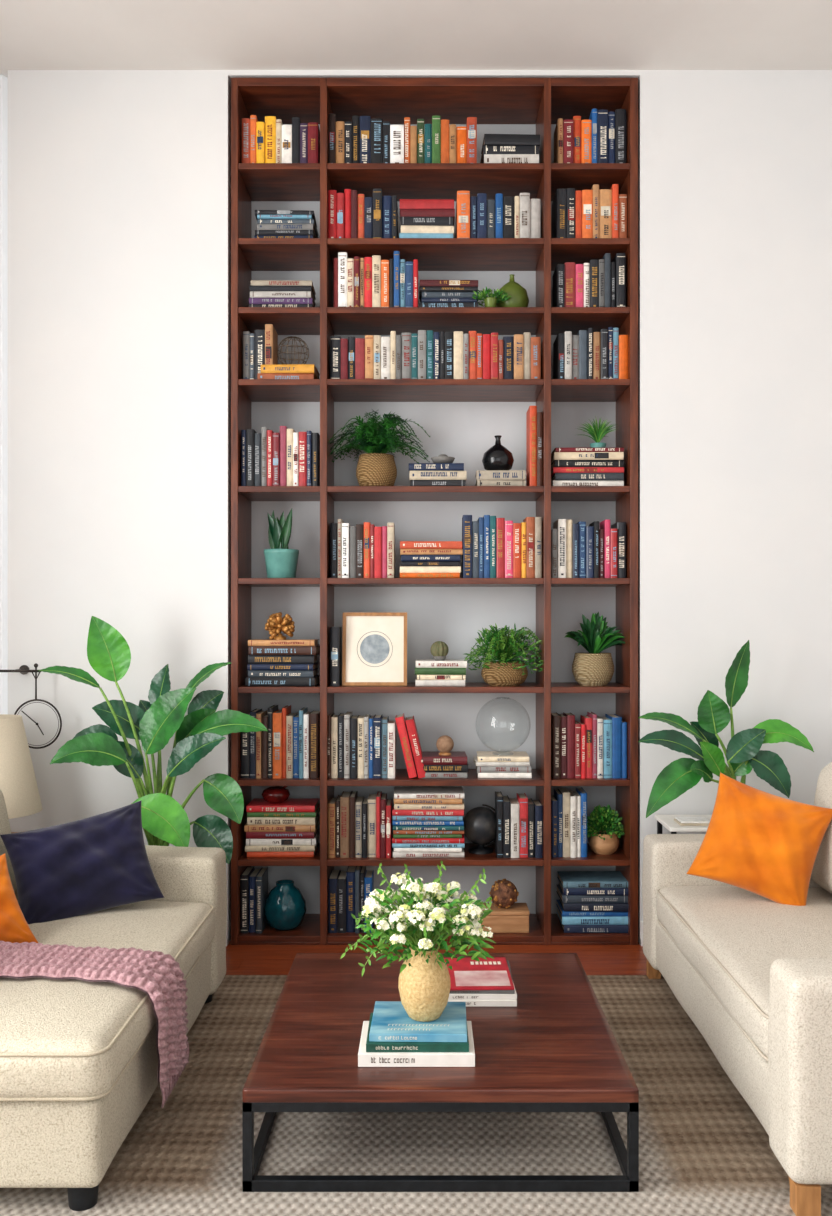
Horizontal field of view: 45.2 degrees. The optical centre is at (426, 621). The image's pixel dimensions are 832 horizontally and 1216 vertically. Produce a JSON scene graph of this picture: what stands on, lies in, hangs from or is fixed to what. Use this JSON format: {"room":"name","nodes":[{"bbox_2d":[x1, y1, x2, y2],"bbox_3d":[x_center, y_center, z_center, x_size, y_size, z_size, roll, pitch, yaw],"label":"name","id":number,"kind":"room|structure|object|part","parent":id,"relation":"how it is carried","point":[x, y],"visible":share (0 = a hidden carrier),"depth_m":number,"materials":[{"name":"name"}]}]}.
{"room":"living room","nodes":[
{"label":"living room","id":0,"kind":"room"},
{"bbox_2d":[0,0,831,77],"bbox_3d":[0.000,-2.614,1.298,5.500,0.100,7.695,0,0,0],"label":"ceiling","id":1,"kind":"structure","parent":0,"point":[34,34],"depth_m":4.38,"materials":[{"name":"paint"}]},
{"bbox_2d":[0,75,7,713],"bbox_3d":[-2.234,-0.567,4.680,0.562,3.974,0.028,0,0,0],"label":"sheer curtain","id":2,"kind":"object","parent":1,"relation":"hanging from","point":[3,80],"visible":0.56,"depth_m":4.67,"materials":[{"name":"fabric"}]},
{"bbox_2d":[8,70,831,943],"bbox_3d":[0.000,-0.532,4.895,5.400,4.064,0.500,0,0,0],"label":"wall","id":3,"kind":"structure","parent":0,"point":[119,181],"depth_m":4.64,"materials":[{"name":"paint"}]},
{"bbox_2d":[0,663,61,748],"bbox_3d":[-1.824,0.381,4.580,0.344,0.388,0.129,0,0,0],"label":"wall clock","id":4,"kind":"object","parent":3,"relation":"attached to","point":[24,669],"visible":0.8,"depth_m":4.52,"materials":[{"name":"metal"}]},
{"bbox_2d":[226,921,227,945],"bbox_3d":[-1.437,1.445,4.635,1.023,0.110,0.020,0,0,0],"label":"baseboard","id":5,"kind":"structure","parent":3,"relation":"attached to","point":[227,921],"depth_m":4.64,"materials":[{"name":"paint"}]},
{"bbox_2d":[640,921,642,945],"bbox_3d":[1.795,1.445,4.635,1.610,0.110,0.020,0,0,0],"label":"baseboard","id":6,"kind":"structure","parent":3,"relation":"attached to","point":[641,922],"depth_m":4.63,"materials":[{"name":"paint"}]},
{"bbox_2d":[226,941,661,974],"bbox_3d":[0.000,1.550,1.298,5.500,0.100,7.695,0,0,0],"label":"floor","id":7,"kind":"structure","parent":0,"point":[240,959],"depth_m":4.52,"materials":[{"name":"brown wood"}]},
{"bbox_2d":[39,616,267,863],"bbox_3d":[-1.151,0.737,4.286,0.966,1.526,0.488,0,0,0],"label":"potted plant","id":8,"kind":"object","parent":7,"relation":"on","point":[154,721],"visible":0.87,"depth_m":4.23,"materials":[{"name":"green plant"}]},
{"bbox_2d":[0,975,831,1215],"bbox_3d":[0.050,1.494,2.560,3.500,0.012,3.320,0,0,0],"label":"area rug","id":9,"kind":"object","parent":7,"relation":"on","point":[704,1151],"visible":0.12,"depth_m":2.84,"materials":[{"name":"beige carpet"}]},
{"bbox_2d":[0,790,226,1210],"bbox_3d":[-1.384,1.031,3.244,1.198,0.915,1.552,0,0,0],"label":"sofa","id":10,"kind":"object","parent":9,"relation":"on","point":[79,1058],"visible":0.66,"depth_m":2.68,"materials":[{"name":"fabric"}]},
{"bbox_2d":[0,790,16,891],"bbox_3d":[-1.655,0.814,3.465,0.281,0.481,0.690,0,0,0],"label":"cushion","id":11,"kind":"object","parent":10,"relation":"on","point":[4,821],"depth_m":3.67,"materials":[{"name":"fabric"}]},
{"bbox_2d":[0,853,37,942],"bbox_3d":[-1.458,0.935,3.158,0.405,0.335,0.208,0,0,-41],"label":"throw pillow","id":12,"kind":"object","parent":10,"relation":"on","point":[14,928],"visible":0.84,"depth_m":3.20,"materials":[{"name":"orange fabric"}]},
{"bbox_2d":[0,977,156,1100],"bbox_3d":[-1.174,1.117,2.795,0.778,0.175,0.654,0,0,0],"label":"seat cushion","id":13,"kind":"object","parent":10,"relation":"on","point":[61,1039],"depth_m":2.58,"materials":[{"name":"fabric"}]},
{"bbox_2d":[0,800,164,923],"bbox_3d":[-1.240,0.880,3.600,0.560,0.418,0.241,0,0,-20],"label":"throw pillow","id":14,"kind":"object","parent":10,"relation":"on","point":[99,862],"visible":0.95,"depth_m":3.54,"materials":[{"name":"blue fabric"}]},
{"bbox_2d":[0,941,188,1107],"bbox_3d":[-1.139,1.184,2.981,0.841,0.394,0.337,0,0,0],"label":"knitted throw blanket","id":15,"kind":"object","parent":10,"relation":"on","point":[156,974],"visible":1,"depth_m":2.93,"materials":[{"name":"fabric"}]},
{"bbox_3d":[-1.375,1.154,3.905,1.155,0.541,0.230,0,0,0],"label":"arm","id":16,"kind":"part","parent":10,"relation":"part of","materials":[{"name":"fabric"}]},
{"bbox_2d":[28,901,214,979],"bbox_3d":[-1.174,1.117,3.460,0.779,0.175,0.704,0,0,0],"label":"seat cushion","id":17,"kind":"object","parent":10,"relation":"on","point":[183,930],"depth_m":3.41,"materials":[{"name":"fabric"}]},
{"bbox_2d":[242,953,638,1191],"bbox_3d":[0.035,1.354,3.148,1.035,0.268,1.083,0,0,0],"label":"coffee table","id":18,"kind":"object","parent":9,"relation":"on","point":[557,1050],"visible":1,"depth_m":2.75,"materials":[{"name":"brown wood"}]},
{"bbox_2d":[358,1001,474,1066],"bbox_3d":[-0.029,1.178,2.871,0.321,0.082,0.263,0,0,0],"label":"books","id":19,"kind":"object","parent":18,"relation":"on","point":[390,1038],"depth_m":2.76,"materials":[{"name":"blue paper"}]},
{"bbox_2d":[340,860,494,1021],"bbox_3d":[-0.003,0.911,2.886,0.391,0.452,0.390,0,0,-45],"label":"flower vase","id":20,"kind":"object","parent":19,"relation":"on","point":[424,983],"visible":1,"depth_m":2.83,"materials":[{"name":"beige ceramic"}]},
{"bbox_3d":[0.035,1.371,3.148,1.035,0.234,1.077,0,0,0],"label":"frame","id":21,"kind":"part","parent":18,"relation":"part of","materials":[{"name":"black metal"}]},
{"bbox_2d":[444,957,516,1006],"bbox_3d":[0.164,1.190,3.318,0.243,0.058,0.298,0,0,0],"label":"books","id":22,"kind":"object","parent":18,"relation":"on","point":[489,982],"visible":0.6,"depth_m":3.22,"materials":[{"name":"red paper"}]},
{"bbox_2d":[642,762,831,1215],"bbox_3d":[1.442,1.010,3.370,1.082,0.956,1.760,0,0,0],"label":"sofa","id":23,"kind":"object","parent":9,"relation":"on","point":[752,972],"visible":0.9,"depth_m":3.11,"materials":[{"name":"fabric"}]},
{"bbox_3d":[1.430,1.149,4.140,1.045,0.531,0.220,0,0,0],"label":"arm","id":24,"kind":"part","parent":23,"relation":"part of","materials":[{"name":"fabric"}]},
{"bbox_2d":[687,772,831,905],"bbox_3d":[1.262,0.832,3.780,0.533,0.484,0.235,0,0,21],"label":"throw pillow","id":25,"kind":"object","parent":23,"relation":"on","point":[759,842],"visible":0.98,"depth_m":3.72,"materials":[{"name":"orange fabric"}]},
{"bbox_3d":[1.430,1.149,2.590,1.045,0.531,0.200,0,0,0],"label":"arm","id":26,"kind":"part","parent":23,"relation":"part of","materials":[{"name":"fabric"}]},
{"bbox_2d":[811,762,831,893],"bbox_3d":[1.630,0.793,3.695,0.276,0.521,0.690,0,0,0],"label":"cushion","id":27,"kind":"object","parent":23,"relation":"on","point":[821,876],"depth_m":3.82,"materials":[{"name":"fabric"}]},
{"bbox_2d":[231,78,637,944],"bbox_3d":[0.035,-0.513,4.821,1.890,4.027,0.360,0,0,0],"label":"bookcase","id":28,"kind":"object","parent":7,"relation":"on","point":[541,102],"visible":0.85,"depth_m":4.67,"materials":[{"name":"brown wood"}]},
{"bbox_2d":[240,866,267,933],"bbox_3d":[-0.824,1.323,4.772,0.102,0.271,0.185,0,0,0],"label":"books","id":29,"kind":"object","parent":28,"relation":"in","point":[253,882],"visible":0.99,"depth_m":4.69,"materials":[{"name":"black paper"}]},
{"bbox_2d":[243,324,277,378],"bbox_3d":[-0.796,-1.264,4.787,0.139,0.270,0.184,0,0,0],"label":"books","id":30,"kind":"object","parent":28,"relation":"in","point":[259,348],"visible":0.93,"depth_m":4.70,"materials":[{"name":"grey paper"}]},
{"bbox_2d":[241,705,319,778],"bbox_3d":[-0.693,0.569,4.779,0.364,0.329,0.193,0,0,0],"label":"books","id":31,"kind":"object","parent":28,"relation":"in","point":[290,747],"visible":0.98,"depth_m":4.69,"materials":[{"name":"multicoloured paper"}]},
{"bbox_2d":[241,426,319,485],"bbox_3d":[-0.690,-0.776,4.778,0.359,0.289,0.198,0,0,0],"label":"books","id":32,"kind":"object","parent":28,"relation":"in","point":[288,457],"visible":0.93,"depth_m":4.69,"materials":[{"name":"paper"}]},
{"bbox_2d":[242,115,319,162],"bbox_3d":[-0.690,-2.255,4.777,0.359,0.245,0.189,0,0,0],"label":"books","id":33,"kind":"object","parent":28,"relation":"in","point":[271,141],"visible":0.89,"depth_m":4.69,"materials":[{"name":"multicoloured paper"}]},
{"bbox_2d":[264,509,298,577],"bbox_3d":[-0.698,-0.375,4.795,0.168,0.341,0.168,0,0,0],"label":"snake plant","id":34,"kind":"object","parent":28,"relation":"on","point":[281,561],"visible":0.93,"depth_m":4.75,"materials":[{"name":"green plant"}]},
{"bbox_2d":[244,798,319,856],"bbox_3d":[-0.687,0.983,4.789,0.339,0.243,0.216,0,0,0],"label":"book stack","id":35,"kind":"object","parent":28,"relation":"in","point":[288,828],"visible":1,"depth_m":4.69,"materials":[{"name":"multicoloured paper"}]},
{"bbox_2d":[262,786,289,803],"bbox_3d":[-0.720,0.815,4.770,0.136,0.093,0.136,0,0,0],"label":"bowl","id":36,"kind":"object","parent":35,"relation":"on","point":[274,794],"visible":0.94,"depth_m":4.72,"materials":[{"name":"red ceramic"}]},
{"bbox_2d":[245,639,319,685],"bbox_3d":[-0.683,0.193,4.784,0.335,0.216,0.219,0,0,0],"label":"book stack","id":37,"kind":"object","parent":28,"relation":"in","point":[288,662],"visible":1,"depth_m":4.69,"materials":[{"name":"blue"}]},
{"bbox_2d":[265,612,294,639],"bbox_3d":[-0.700,0.019,4.770,0.144,0.135,0.149,0,0,0],"label":"ornament","id":38,"kind":"object","parent":37,"relation":"on","point":[276,623],"visible":0.99,"depth_m":4.74,"materials":[{"name":"gold metal"}]},
{"bbox_2d":[249,280,315,306],"bbox_3d":[-0.686,-1.534,4.790,0.302,0.141,0.211,0,0,0],"label":"book stack","id":39,"kind":"object","parent":28,"relation":"in","point":[263,293],"visible":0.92,"depth_m":4.69,"materials":[{"name":"white"}]},
{"bbox_2d":[264,880,306,930],"bbox_3d":[-0.678,1.350,4.775,0.205,0.218,0.205,0,0,0],"label":"round vase","id":40,"kind":"object","parent":28,"relation":"on","point":[285,908],"visible":0.99,"depth_m":4.71,"materials":[{"name":"ceramic"}]},
{"bbox_2d":[254,210,318,237],"bbox_3d":[-0.671,-1.859,4.785,0.283,0.148,0.213,0,0,0],"label":"book stack","id":41,"kind":"object","parent":28,"relation":"in","point":[270,223],"visible":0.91,"depth_m":4.68,"materials":[{"name":"blue paper"}]},
{"bbox_2d":[258,364,319,378],"bbox_3d":[-0.662,-1.168,4.786,0.277,0.077,0.215,0,0,0],"label":"book stack","id":42,"kind":"object","parent":28,"relation":"in","point":[285,371],"visible":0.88,"depth_m":4.69,"materials":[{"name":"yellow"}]},
{"bbox_2d":[277,336,308,364],"bbox_3d":[-0.638,-1.282,4.765,0.153,0.153,0.150,0,0,0],"label":"ornament","id":43,"kind":"object","parent":42,"relation":"on","point":[291,337],"visible":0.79,"depth_m":4.74,"materials":[{"name":"brown metal"}]},
{"bbox_2d":[330,627,341,685],"bbox_3d":[-0.433,0.162,4.757,0.041,0.279,0.153,0,0,0],"label":"books","id":44,"kind":"object","parent":28,"relation":"in","point":[335,632],"visible":1,"depth_m":4.68,"materials":[{"name":"black paper"}]},
{"bbox_2d":[328,866,373,932],"bbox_3d":[-0.360,1.311,4.780,0.205,0.294,0.194,0,0,0],"label":"books","id":45,"kind":"object","parent":28,"relation":"in","point":[348,891],"visible":0.82,"depth_m":4.69,"materials":[{"name":"blue paper"}]},
{"bbox_2d":[329,114,389,162],"bbox_3d":[-0.318,-2.260,4.776,0.289,0.254,0.193,0,0,0],"label":"books","id":46,"kind":"object","parent":28,"relation":"in","point":[364,139],"visible":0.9,"depth_m":4.69,"materials":[{"name":"blue paper"}]},
{"bbox_2d":[328,791,391,857],"bbox_3d":[-0.316,0.963,4.775,0.294,0.284,0.192,0,0,0],"label":"books","id":47,"kind":"object","parent":28,"relation":"in","point":[358,827],"visible":1,"depth_m":4.69,"materials":[{"name":"red paper"}]},
{"bbox_2d":[328,711,395,778],"bbox_3d":[-0.309,0.584,4.780,0.317,0.298,0.196,0,0,0],"label":"books","id":48,"kind":"object","parent":28,"relation":"in","point":[359,746],"visible":1,"depth_m":4.69,"materials":[{"name":"paper"}]},
{"bbox_2d":[331,519,394,577],"bbox_3d":[-0.304,-0.344,4.777,0.298,0.278,0.191,0,0,0],"label":"books","id":49,"kind":"object","parent":28,"relation":"in","point":[367,550],"visible":0.92,"depth_m":4.69,"materials":[{"name":"multicoloured paper"}]},
{"bbox_2d":[328,189,397,237],"bbox_3d":[-0.302,-1.909,4.773,0.322,0.249,0.188,0,0,0],"label":"books","id":50,"kind":"object","parent":28,"relation":"in","point":[351,214],"visible":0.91,"depth_m":4.69,"materials":[{"name":"red paper"}]},
{"bbox_2d":[342,612,406,685],"bbox_3d":[-0.247,0.128,4.743,0.306,0.347,0.056,0,0,0],"label":"print","id":51,"kind":"object","parent":28,"relation":"in","point":[374,644],"visible":1,"depth_m":4.74,"materials":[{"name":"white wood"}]},
{"bbox_2d":[334,251,417,306],"bbox_3d":[-0.241,-1.601,4.779,0.397,0.274,0.198,0,0,0],"label":"books","id":52,"kind":"object","parent":28,"relation":"in","point":[373,281],"visible":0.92,"depth_m":4.69,"materials":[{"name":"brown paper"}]},
{"bbox_2d":[328,410,429,485],"bbox_3d":[-0.245,-0.826,4.780,0.529,0.388,0.343,0,0,0],"label":"potted fern","id":53,"kind":"object","parent":28,"relation":"on","point":[376,467],"visible":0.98,"depth_m":4.74,"materials":[{"name":"plant"}]},
{"bbox_2d":[390,125,403,162],"bbox_3d":[-0.140,-2.231,4.765,0.064,0.196,0.165,0,0,0],"label":"books","id":54,"kind":"object","parent":28,"relation":"in","point":[396,131],"visible":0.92,"depth_m":4.68,"materials":[{"name":"white paper"}]},
{"bbox_2d":[395,713,425,777],"bbox_3d":[-0.076,0.587,4.765,0.147,0.291,0.171,0,0,0],"label":"leaning books","id":55,"kind":"object","parent":28,"relation":"on","point":[407,730],"visible":0.98,"depth_m":4.68,"materials":[{"name":"red paper"}]},
{"bbox_2d":[399,199,454,237],"bbox_3d":[-0.001,-1.884,4.787,0.264,0.199,0.207,0,0,0],"label":"book stack","id":56,"kind":"object","parent":28,"relation":"in","point":[419,218],"visible":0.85,"depth_m":4.69,"materials":[{"name":"red paper"}]},
{"bbox_2d":[392,787,464,857],"bbox_3d":[0.007,0.955,4.783,0.343,0.299,0.221,0,0,0],"label":"book stack","id":57,"kind":"object","parent":28,"relation":"in","point":[428,822],"visible":1,"depth_m":4.69,"materials":[{"name":"paper"}]},
{"bbox_2d":[400,541,462,577],"bbox_3d":[0.018,-0.292,4.785,0.298,0.173,0.224,0,0,0],"label":"book stack","id":58,"kind":"object","parent":28,"relation":"in","point":[419,559],"visible":0.98,"depth_m":4.69,"materials":[{"name":"multicoloured paper"}]},
{"bbox_2d":[330,330,540,378],"bbox_3d":[0.040,-1.249,4.780,0.986,0.239,0.200,0,0,0],"label":"books","id":59,"kind":"object","parent":28,"relation":"in","point":[428,354],"visible":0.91,"depth_m":4.69,"materials":[{"name":"multicoloured paper"}]},
{"bbox_2d":[409,463,466,485],"bbox_3d":[0.050,-0.688,4.781,0.272,0.111,0.209,0,0,0],"label":"book stack","id":60,"kind":"object","parent":28,"relation":"in","point":[420,474],"visible":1,"depth_m":4.68,"materials":[{"name":"paper"}]},
{"bbox_2d":[431,454,454,462],"bbox_3d":[0.076,-0.771,4.760,0.116,0.055,0.116,0,0,0],"label":"stone bowl","id":61,"kind":"object","parent":60,"relation":"on","point":[442,458],"visible":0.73,"depth_m":4.72,"materials":[{"name":"grey stone"}]},
{"bbox_2d":[404,115,476,162],"bbox_3d":[0.063,-2.253,4.782,0.340,0.241,0.197,0,0,0],"label":"books","id":62,"kind":"object","parent":28,"relation":"in","point":[447,143],"visible":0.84,"depth_m":4.69,"materials":[{"name":"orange paper"}]},
{"bbox_2d":[415,659,466,685],"bbox_3d":[0.066,0.242,4.781,0.246,0.118,0.210,0,0,0],"label":"book stack","id":63,"kind":"object","parent":28,"relation":"in","point":[429,672],"visible":0.99,"depth_m":4.68,"materials":[{"name":"white paper"}]},
{"bbox_2d":[430,641,448,660],"bbox_3d":[0.059,0.137,4.760,0.087,0.092,0.083,0,0,0],"label":"barrel cactus","id":64,"kind":"object","parent":63,"relation":"on","point":[439,650],"visible":1,"depth_m":4.74,"materials":[{"name":"green plant"}]},
{"bbox_2d":[421,751,467,777],"bbox_3d":[0.076,0.683,4.783,0.240,0.101,0.207,0,0,0],"label":"book stack","id":65,"kind":"object","parent":28,"relation":"in","point":[455,765],"visible":0.95,"depth_m":4.68,"materials":[{"name":"paper"}]},
{"bbox_2d":[436,735,453,755],"bbox_3d":[0.086,0.586,4.760,0.084,0.092,0.084,0,0,0],"label":"ball ornament","id":66,"kind":"object","parent":65,"relation":"on","point":[444,744],"visible":1,"depth_m":4.73,"materials":[{"name":"brown wood"}]},
{"bbox_2d":[419,280,477,306],"bbox_3d":[0.102,-1.534,4.785,0.281,0.141,0.212,0,0,0],"label":"book stack","id":67,"kind":"object","parent":28,"relation":"in","point":[432,293],"visible":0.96,"depth_m":4.69,"materials":[{"name":"paper"}]},
{"bbox_2d":[456,191,469,237],"bbox_3d":[0.171,-1.902,4.763,0.060,0.236,0.164,0,0,0],"label":"books","id":68,"kind":"object","parent":28,"relation":"in","point":[463,197],"visible":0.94,"depth_m":4.68,"materials":[{"name":"paper"}]},
{"bbox_2d":[463,804,495,853],"bbox_3d":[0.260,0.991,4.815,0.180,0.228,0.180,0,0,31],"label":"desk globe","id":69,"kind":"object","parent":28,"relation":"on","point":[479,822],"visible":0.92,"depth_m":4.75,"materials":[{"name":"black metal"}]},
{"bbox_2d":[472,287,511,306],"bbox_3d":[0.294,-1.515,4.696,0.210,0.104,0.167,0,0,0],"label":"potted plant","id":70,"kind":"object","parent":28,"relation":"on","point":[490,301],"visible":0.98,"depth_m":4.67,"materials":[{"name":"green plant"}]},
{"bbox_2d":[475,470,525,485],"bbox_3d":[0.349,-0.672,4.786,0.235,0.078,0.212,0,0,0],"label":"book stack","id":71,"kind":"object","parent":28,"relation":"in","point":[483,477],"visible":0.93,"depth_m":4.69,"materials":[{"name":"beige paper"}]},
{"bbox_2d":[482,435,513,469],"bbox_3d":[0.339,-0.799,4.770,0.153,0.176,0.153,0,0,0],"label":"vase","id":72,"kind":"object","parent":71,"relation":"on","point":[497,457],"visible":0.82,"depth_m":4.72,"materials":[{"name":"ceramic"}]},
{"bbox_2d":[462,515,541,577],"bbox_3d":[0.353,-0.353,4.779,0.368,0.297,0.197,0,0,0],"label":"books","id":73,"kind":"object","parent":28,"relation":"in","point":[493,547],"visible":0.93,"depth_m":4.69,"materials":[{"name":"multicoloured paper"}]},
{"bbox_2d":[473,751,531,777],"bbox_3d":[0.360,0.683,4.786,0.269,0.101,0.208,0,0,0],"label":"book stack","id":74,"kind":"object","parent":28,"relation":"in","point":[499,764],"visible":1,"depth_m":4.69,"materials":[{"name":"white paper"}]},
{"bbox_2d":[464,623,542,685],"bbox_3d":[0.372,0.152,4.771,0.403,0.299,0.350,0,0,16],"label":"potted plant","id":75,"kind":"object","parent":28,"relation":"on","point":[506,671],"visible":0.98,"depth_m":4.71,"materials":[{"name":"plant"}]},
{"bbox_2d":[470,193,539,237],"bbox_3d":[0.367,-1.897,4.781,0.331,0.226,0.200,0,0,0],"label":"books","id":76,"kind":"object","parent":28,"relation":"in","point":[507,216],"visible":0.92,"depth_m":4.69,"materials":[{"name":"multicoloured paper"}]},
{"bbox_2d":[480,903,529,932],"bbox_3d":[0.360,1.408,4.765,0.244,0.100,0.154,0,0,0],"label":"wooden box","id":77,"kind":"object","parent":28,"relation":"on","point":[513,919],"visible":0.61,"depth_m":4.69,"materials":[{"name":"brown wood"}]},
{"bbox_2d":[489,879,518,908],"bbox_3d":[0.367,1.290,4.762,0.141,0.136,0.134,0,0,0],"label":"orb","id":78,"kind":"object","parent":77,"relation":"on","point":[504,893],"visible":0.98,"depth_m":4.71,"materials":[{"name":"brown wood"}]},
{"bbox_2d":[480,134,539,162],"bbox_3d":[0.396,-2.211,4.788,0.270,0.155,0.211,0,0,0],"label":"book stack","id":79,"kind":"object","parent":28,"relation":"in","point":[496,148],"visible":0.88,"depth_m":4.69,"materials":[{"name":"black paper"}]},
{"bbox_2d":[496,274,528,306],"bbox_3d":[0.408,-1.563,4.795,0.163,0.200,0.163,0,0,0],"label":"bottle vase","id":80,"kind":"object","parent":28,"relation":"on","point":[519,298],"visible":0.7,"depth_m":4.73,"materials":[{"name":"ceramic"}]},
{"bbox_2d":[495,791,542,857],"bbox_3d":[0.435,0.962,4.773,0.214,0.286,0.186,0,0,0],"label":"books","id":81,"kind":"object","parent":28,"relation":"in","point":[519,820],"visible":1,"depth_m":4.69,"materials":[{"name":"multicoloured paper"}]},
{"bbox_2d":[526,406,542,485],"bbox_3d":[0.512,-0.824,4.772,0.060,0.383,0.169,0,0,0],"label":"books","id":82,"kind":"object","parent":28,"relation":"in","point":[534,419],"visible":0.94,"depth_m":4.69,"materials":[{"name":"orange paper"}]},
{"bbox_2d":[551,787,586,857],"bbox_3d":[0.669,0.953,4.779,0.167,0.303,0.189,0,0,0],"label":"books","id":83,"kind":"object","parent":28,"relation":"in","point":[568,808],"visible":0.98,"depth_m":4.70,"materials":[{"name":"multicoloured paper"}]},
{"bbox_2d":[551,448,623,485],"bbox_3d":[0.756,-0.726,4.784,0.337,0.186,0.216,0,0,0],"label":"book stack","id":84,"kind":"object","parent":28,"relation":"in","point":[569,466],"visible":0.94,"depth_m":4.69,"materials":[{"name":"multicoloured paper"}]},
{"bbox_2d":[575,417,615,447],"bbox_3d":[0.811,-0.901,4.768,0.224,0.165,0.152,0,0,0],"label":"potted grass","id":85,"kind":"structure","parent":84,"relation":"on","point":[597,433],"depth_m":4.75,"materials":[{"name":"green plant"}]},
{"bbox_2d":[551,519,625,577],"bbox_3d":[0.760,-0.344,4.777,0.350,0.278,0.194,0,0,0],"label":"books","id":86,"kind":"object","parent":28,"relation":"in","point":[578,550],"visible":0.96,"depth_m":4.69,"materials":[{"name":"multicoloured paper"}]},
{"bbox_2d":[551,712,626,778],"bbox_3d":[0.765,0.585,4.782,0.350,0.298,0.194,0,0,0],"label":"books","id":87,"kind":"object","parent":28,"relation":"in","point":[595,746],"visible":0.98,"depth_m":4.69,"materials":[{"name":"paper"}]},
{"bbox_2d":[552,184,626,237],"bbox_3d":[0.774,-1.918,4.782,0.331,0.268,0.198,0,0,0],"label":"books","id":88,"kind":"object","parent":28,"relation":"in","point":[593,213],"visible":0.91,"depth_m":4.69,"materials":[{"name":"orange paper"}]},
{"bbox_2d":[553,253,625,306],"bbox_3d":[0.770,-1.595,4.772,0.322,0.264,0.184,0,0,0],"label":"books","id":89,"kind":"object","parent":28,"relation":"in","point":[601,282],"visible":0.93,"depth_m":4.69,"materials":[{"name":"multicoloured paper"}]},
{"bbox_2d":[554,109,625,162],"bbox_3d":[0.774,-2.269,4.775,0.322,0.273,0.186,0,0,0],"label":"books","id":90,"kind":"object","parent":28,"relation":"in","point":[601,138],"visible":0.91,"depth_m":4.69,"materials":[{"name":"paper"}]},
{"bbox_2d":[553,327,627,378],"bbox_3d":[0.779,-1.257,4.783,0.331,0.255,0.207,0,0,0],"label":"books","id":91,"kind":"object","parent":28,"relation":"in","point":[588,354],"visible":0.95,"depth_m":4.70,"materials":[{"name":"multicoloured paper"}]},
{"bbox_2d":[556,871,628,932],"bbox_3d":[0.794,1.337,4.783,0.325,0.240,0.217,0,0,0],"label":"book stack","id":92,"kind":"object","parent":28,"relation":"in","point":[589,901],"visible":1,"depth_m":4.69,"materials":[{"name":"blue paper"}]},
{"bbox_2d":[565,611,624,685],"bbox_3d":[0.810,0.126,4.797,0.306,0.353,0.203,0,0,0],"label":"dracaena","id":93,"kind":"object","parent":28,"relation":"on","point":[592,667],"visible":1,"depth_m":4.76,"materials":[{"name":"plant"}]},
{"bbox_2d":[587,804,624,854],"bbox_3d":[0.851,0.991,4.793,0.204,0.229,0.167,0,0,0],"label":"boxwood","id":94,"kind":"object","parent":28,"relation":"on","point":[603,840],"visible":0.98,"depth_m":4.76,"materials":[{"name":"green plant"}]},
{"bbox_2d":[655,815,711,833],"bbox_3d":[1.353,1.192,4.450,0.614,0.615,0.300,0,0,0],"label":"side table","id":95,"kind":"object","parent":7,"relation":"on","point":[667,821],"visible":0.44,"depth_m":4.41,"materials":[{"name":"white wood"}]},
{"bbox_2d":[674,817,709,825],"bbox_3d":[1.170,0.876,4.400,0.140,0.018,0.120,0,0,0],"label":"notebook","id":96,"kind":"object","parent":95,"relation":"on","point":[682,821],"visible":0.86,"depth_m":4.35,"materials":[{"name":"white paper"}]},
{"bbox_2d":[638,640,813,817],"bbox_3d":[1.269,0.481,4.367,0.769,0.806,0.312,0,0,-7],"label":"potted plant","id":97,"kind":"object","parent":95,"relation":"on","point":[743,753],"visible":0.88,"depth_m":4.30,"materials":[{"name":"green plant"}]},
{"bbox_3d":[-1.880,1.226,4.320,0.410,0.552,0.410,0,0,0],"label":"side table","id":98,"kind":"object","parent":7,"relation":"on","visible":0},
{"bbox_2d":[0,714,42,818],"bbox_3d":[-1.880,0.680,4.320,0.410,0.539,0.410,0,0,0],"label":"table lamp","id":99,"kind":"object","parent":98,"relation":"on","point":[18,783],"visible":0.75,"depth_m":4.24,"materials":[{"name":"fabric"}]}
]}

